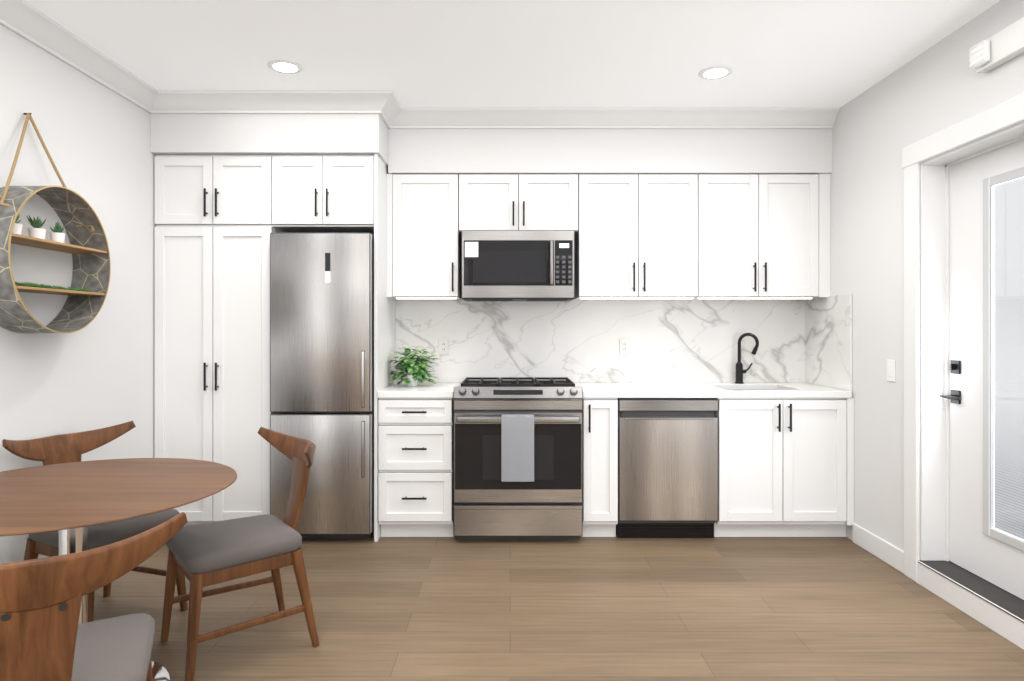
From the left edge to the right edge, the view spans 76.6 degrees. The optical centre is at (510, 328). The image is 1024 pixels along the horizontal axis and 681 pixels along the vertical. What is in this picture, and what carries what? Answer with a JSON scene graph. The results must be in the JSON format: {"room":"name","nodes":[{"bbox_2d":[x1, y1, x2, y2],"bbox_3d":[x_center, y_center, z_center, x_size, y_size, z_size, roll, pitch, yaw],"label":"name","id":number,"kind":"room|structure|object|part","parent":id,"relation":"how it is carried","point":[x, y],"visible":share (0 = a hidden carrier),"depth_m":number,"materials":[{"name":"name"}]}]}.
{"room":"kitchen","nodes":[
{"label":"kitchen","id":0,"kind":"room"},
{"bbox_2d":[0,24,155,563],"bbox_3d":[-2.270,-0.050,0.820,0.160,2.720,7.600,0,0,0],"label":"wall","id":1,"kind":"structure","parent":0,"point":[97,372],"depth_m":3.27,"materials":[{"name":"white paint"}]},
{"bbox_2d":[0,113,110,332],"bbox_3d":[-2.095,-0.472,2.920,0.187,0.993,0.658,0,0,0],"label":"wall shelf","id":2,"kind":"object","parent":1,"relation":"attached to","point":[87,247],"visible":1,"depth_m":3.01,"materials":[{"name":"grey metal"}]},
{"bbox_2d":[0,0,163,113],"bbox_3d":[-2.140,-1.357,0.484,0.098,0.104,6.926,0,0,0],"label":"crown molding","id":3,"kind":"structure","parent":1,"relation":"attached to","point":[28,22],"depth_m":3.18,"materials":[{"name":"white paint"}]},
{"bbox_2d":[151,114,831,173],"bbox_3d":[-0.040,-1.214,4.284,4.299,0.390,0.672,0,0,0],"label":"soffit","id":4,"kind":"structure","parent":0,"point":[603,151],"depth_m":4.25,"materials":[{"name":"white paint"}]},
{"bbox_2d":[160,91,399,119],"bbox_3d":[-1.385,-1.357,3.900,1.368,0.104,0.102,0,0,0],"label":"crown molding","id":5,"kind":"structure","parent":4,"relation":"attached to","point":[385,104],"depth_m":3.90,"materials":[{"name":"white paint"}]},
{"bbox_2d":[274,154,387,241],"bbox_3d":[-1.181,-0.847,4.297,0.689,0.444,0.641,0,0,0],"label":"upper cabinet","id":6,"kind":"object","parent":4,"relation":"attached to","point":[313,193],"depth_m":3.99,"materials":[{"name":"white paint"}]},
{"bbox_2d":[382,170,465,301],"bbox_3d":[-0.579,-0.611,4.442,0.472,0.814,0.351,0,0,0],"label":"upper cabinet","id":7,"kind":"object","parent":4,"relation":"attached to","point":[422,240],"depth_m":4.28,"materials":[{"name":"white paint"}]},
{"bbox_2d":[462,174,581,233],"bbox_3d":[0.054,-0.829,4.442,0.790,0.378,0.351,0,0,0],"label":"upper cabinet","id":8,"kind":"object","parent":4,"relation":"attached to","point":[489,201],"depth_m":4.27,"materials":[{"name":"white paint"}]},
{"bbox_2d":[462,230,574,300],"bbox_3d":[0.051,-0.410,4.383,0.733,0.449,0.435,0,0,0],"label":"microwave","id":9,"kind":"object","parent":8,"relation":"attached to","point":[518,265],"visible":1,"depth_m":4.20,"materials":[{"name":"grey metal"}]},
{"bbox_2d":[383,107,839,128],"bbox_3d":[0.654,-1.357,4.189,2.907,0.104,0.116,0,0,0],"label":"crown molding","id":10,"kind":"structure","parent":4,"relation":"attached to","point":[410,118],"depth_m":4.19,"materials":[{"name":"white paint"}]},
{"bbox_2d":[570,174,709,301],"bbox_3d":[0.875,-0.611,4.442,0.847,0.814,0.351,0,0,0],"label":"upper cabinet","id":11,"kind":"object","parent":4,"relation":"attached to","point":[644,237],"depth_m":4.28,"materials":[{"name":"white paint"}]},
{"bbox_2d":[706,174,833,301],"bbox_3d":[1.641,-0.611,4.442,0.932,0.814,0.351,0,0,0],"label":"upper cabinet","id":12,"kind":"object","parent":4,"relation":"attached to","point":[718,286],"depth_m":4.28,"materials":[{"name":"white paint"}]},
{"bbox_2d":[24,0,1000,107],"bbox_3d":[0.010,-1.470,0.870,5.200,0.120,8.100,0,0,0],"label":"ceiling","id":13,"kind":"structure","parent":0,"point":[594,53],"depth_m":3.24,"materials":[{"name":"white paint"}]},
{"bbox_2d":[268,59,302,73],"bbox_3d":[-1.210,-1.405,3.490,0.180,0.010,0.180,0,0,0],"label":"recessed light","id":14,"kind":"object","parent":13,"relation":"in","point":[285,66],"visible":1,"depth_m":3.47,"materials":[{"name":"white plastic"}]},
{"bbox_2d":[699,66,732,78],"bbox_3d":[1.130,-1.405,3.570,0.180,0.010,0.180,0,0,0],"label":"recessed light","id":15,"kind":"object","parent":13,"relation":"in","point":[715,72],"visible":1,"depth_m":3.56,"materials":[{"name":"white plastic"}]},
{"bbox_2d":[93,533,1023,680],"bbox_3d":[0.160,1.370,0.870,5.500,0.120,8.100,0,0,0],"label":"floor","id":16,"kind":"structure","parent":0,"point":[454,608],"depth_m":2.95,"materials":[{"name":"brown wood"}]},
{"bbox_2d":[0,512,187,680],"bbox_3d":[-1.147,0.886,1.610,0.602,0.853,0.549,0,0,-30],"label":"chair","id":17,"kind":"object","parent":16,"relation":"on","point":[45,635],"visible":1,"depth_m":1.43,"materials":[{"name":"brown wood"}]},
{"bbox_3d":[-1.167,0.869,1.646,0.475,0.071,0.445,0,0,-30],"label":"seat","id":18,"kind":"part","parent":17,"relation":"part of","materials":[{"name":"fabric"}]},
{"bbox_2d":[2,421,187,621],"bbox_3d":[-1.843,0.886,2.897,0.549,0.853,0.602,0,0,22],"label":"chair","id":19,"kind":"object","parent":16,"relation":"on","point":[62,448],"visible":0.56,"depth_m":2.88,"materials":[{"name":"brown wood"}]},
{"bbox_2d":[0,458,236,680],"bbox_3d":[-1.530,0.935,2.270,1.060,0.750,1.060,0,0,0],"label":"dining table","id":20,"kind":"object","parent":16,"relation":"on","point":[70,502],"visible":0.88,"depth_m":2.25,"materials":[{"name":"brown wood"}]},
{"bbox_2d":[154,155,281,525],"bbox_3d":[-1.825,0.120,4.297,0.720,2.380,0.641,0,0,0],"label":"tall cabinet","id":21,"kind":"object","parent":16,"relation":"on","point":[214,214],"depth_m":3.99,"materials":[{"name":"white paint"}]},
{"bbox_2d":[160,427,318,680],"bbox_3d":[-1.103,0.886,2.699,0.549,0.853,0.602,0,0,-38],"label":"chair","id":22,"kind":"object","parent":16,"relation":"on","point":[200,556],"visible":0.96,"depth_m":2.62,"materials":[{"name":"brown wood"}]},
{"bbox_3d":[-1.136,0.869,2.673,0.445,0.071,0.475,0,0,-38],"label":"seat","id":23,"kind":"part","parent":22,"relation":"part of","materials":[{"name":"fabric"}]},
{"bbox_2d":[270,233,373,537],"bbox_3d":[-1.150,0.366,4.231,0.610,1.888,0.718,0,0,0],"label":"refrigerator","id":24,"kind":"object","parent":16,"relation":"on","point":[322,342],"visible":0.85,"depth_m":3.92,"materials":[{"name":"grey metal"}]},
{"bbox_2d":[374,394,453,541],"bbox_3d":[-0.585,0.871,4.297,0.456,0.880,0.641,0,0,0],"label":"base cabinet","id":25,"kind":"object","parent":16,"relation":"on","point":[414,437],"depth_m":3.99,"materials":[{"name":"white paint"}]},
{"bbox_2d":[378,382,460,397],"bbox_3d":[-0.582,0.408,4.288,0.466,0.041,0.632,0,0,0],"label":"countertop","id":26,"kind":"structure","parent":25,"relation":"on","point":[427,389],"depth_m":4.03,"materials":[{"name":"white stone"}]},
{"bbox_2d":[389,347,438,385],"bbox_3d":[-0.638,0.254,4.359,0.334,0.265,0.309,0,0,0],"label":"potted plant","id":27,"kind":"object","parent":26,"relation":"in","point":[413,368],"visible":1,"depth_m":4.30,"materials":[{"name":"green plant"}]},
{"bbox_3d":[-0.655,0.349,4.350,0.102,0.075,0.100,0,0,0],"label":"pot","id":28,"kind":"part","parent":27,"relation":"part of","materials":[{"name":"white ceramic"}]},
{"bbox_2d":[453,377,582,539],"bbox_3d":[0.048,0.828,4.221,0.785,0.964,0.759,0,0,0],"label":"range","id":29,"kind":"object","parent":16,"relation":"on","point":[517,458],"visible":1,"depth_m":3.92,"materials":[{"name":"grey metal"}]},
{"bbox_2d":[501,414,534,481],"bbox_3d":[0.045,0.712,3.865,0.194,0.396,0.047,0,0,0],"label":"towel","id":30,"kind":"object","parent":29,"relation":"hanging from","point":[517,431],"depth_m":3.85,"materials":[{"name":"grey fabric"}]},
{"bbox_2d":[581,398,617,536],"bbox_3d":[0.554,0.871,4.297,0.214,0.880,0.641,0,0,0],"label":"base cabinet","id":31,"kind":"object","parent":16,"relation":"on","point":[599,415],"depth_m":3.99,"materials":[{"name":"white paint"}]},
{"bbox_2d":[574,382,851,397],"bbox_3d":[1.268,0.408,4.288,1.650,0.041,0.632,0,0,0],"label":"countertop","id":32,"kind":"structure","parent":31,"relation":"on","point":[590,389],"depth_m":3.97,"materials":[{"name":"white stone"}]},
{"bbox_2d":[734,332,759,383],"bbox_3d":[1.644,0.210,4.516,0.139,0.356,0.117,0,0,0],"label":"faucet","id":33,"kind":"object","parent":32,"relation":"on","point":[739,366],"depth_m":4.52,"materials":[{"name":"black metal"}]},
{"bbox_2d":[616,398,717,537],"bbox_3d":[0.971,0.873,4.280,0.606,0.875,0.620,0,0,0],"label":"dishwasher","id":34,"kind":"object","parent":16,"relation":"on","point":[667,467],"visible":0.96,"depth_m":3.97,"materials":[{"name":"grey metal"}]},
{"bbox_2d":[809,0,1023,560],"bbox_3d":[2.240,-0.050,0.820,0.260,2.720,7.600,0,0,0],"label":"wall","id":35,"kind":"structure","parent":0,"point":[941,85],"depth_m":3.65,"materials":[{"name":"white paint"}]},
{"bbox_2d":[395,294,852,390],"bbox_3d":[0.646,0.089,4.308,2.922,0.598,0.620,0,0,0],"label":"backsplash","id":36,"kind":"structure","parent":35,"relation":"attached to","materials":[{"name":"stone"}]},
{"bbox_2d":[439,339,448,354],"bbox_3d":[-0.472,0.132,4.599,0.072,0.116,0.010,0,0,0],"label":"electrical outlet plate","id":37,"kind":"object","parent":36,"relation":"attached to","point":[443,346],"visible":1,"depth_m":4.60,"materials":[{"name":"white plastic"}]},
{"bbox_2d":[619,339,629,354],"bbox_3d":[0.811,0.132,4.599,0.072,0.116,0.010,0,0,0],"label":"electrical outlet plate","id":38,"kind":"object","parent":36,"relation":"attached to","point":[624,346],"visible":1,"depth_m":4.60,"materials":[{"name":"white plastic"}]},
{"bbox_2d":[853,523,903,573],"bbox_3d":[2.102,1.251,3.709,0.015,0.118,0.526,0,0,0],"label":"baseboard","id":39,"kind":"structure","parent":35,"relation":"attached to","point":[890,554],"depth_m":3.66,"materials":[{"name":"white paint"}]},
{"bbox_2d":[887,359,894,381],"bbox_3d":[2.105,0.235,3.590,0.010,0.120,0.074,0,0,0],"label":"switch plate","id":40,"kind":"object","parent":35,"relation":"attached to","point":[891,370],"visible":1,"depth_m":3.58,"materials":[{"name":"white plastic"}]},
{"bbox_2d":[902,93,1023,581],"bbox_3d":[2.228,0.176,2.874,0.284,2.267,1.166,0,0,0],"label":"door frame","id":41,"kind":"structure","parent":35,"relation":"attached to","point":[928,162],"depth_m":3.32,"materials":[{"name":"white paint"}]},
{"bbox_2d":[917,561,1023,648],"bbox_3d":[2.229,1.250,2.874,0.282,0.120,0.938,0,0,0],"label":"door sill","id":42,"kind":"structure","parent":35,"relation":"attached to","point":[995,608],"depth_m":2.95,"materials":[{"name":"white paint"}]},
{"bbox_2d":[940,140,1023,599],"bbox_3d":[2.232,0.178,2.874,0.109,2.017,0.888,0,0,0],"label":"entry door","id":43,"kind":"structure","parent":35,"relation":"in","point":[980,546],"depth_m":3.13,"materials":[{"name":"white paint"}]},
{"bbox_3d":[2.209,0.270,3.221,0.064,0.216,0.140,0,0,0],"label":"entry door hardware","id":44,"kind":"part","parent":43,"relation":"part of","materials":[{"name":"metal"}]},
{"bbox_2d":[992,177,1023,540],"bbox_3d":[2.249,0.134,2.817,0.004,1.597,0.413,0,0,0],"label":"glass pane","id":45,"kind":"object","parent":43,"relation":"attached to","point":[1008,357],"depth_m":2.92,"materials":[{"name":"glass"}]},
{"bbox_2d":[969,17,1023,72],"bbox_3d":[2.066,-1.190,2.712,0.086,0.124,0.325,0,0,0],"label":"air conditioner","id":46,"kind":"object","parent":35,"relation":"attached to","point":[1003,46],"visible":1,"depth_m":2.74,"materials":[{"name":"white plastic"}]}
]}

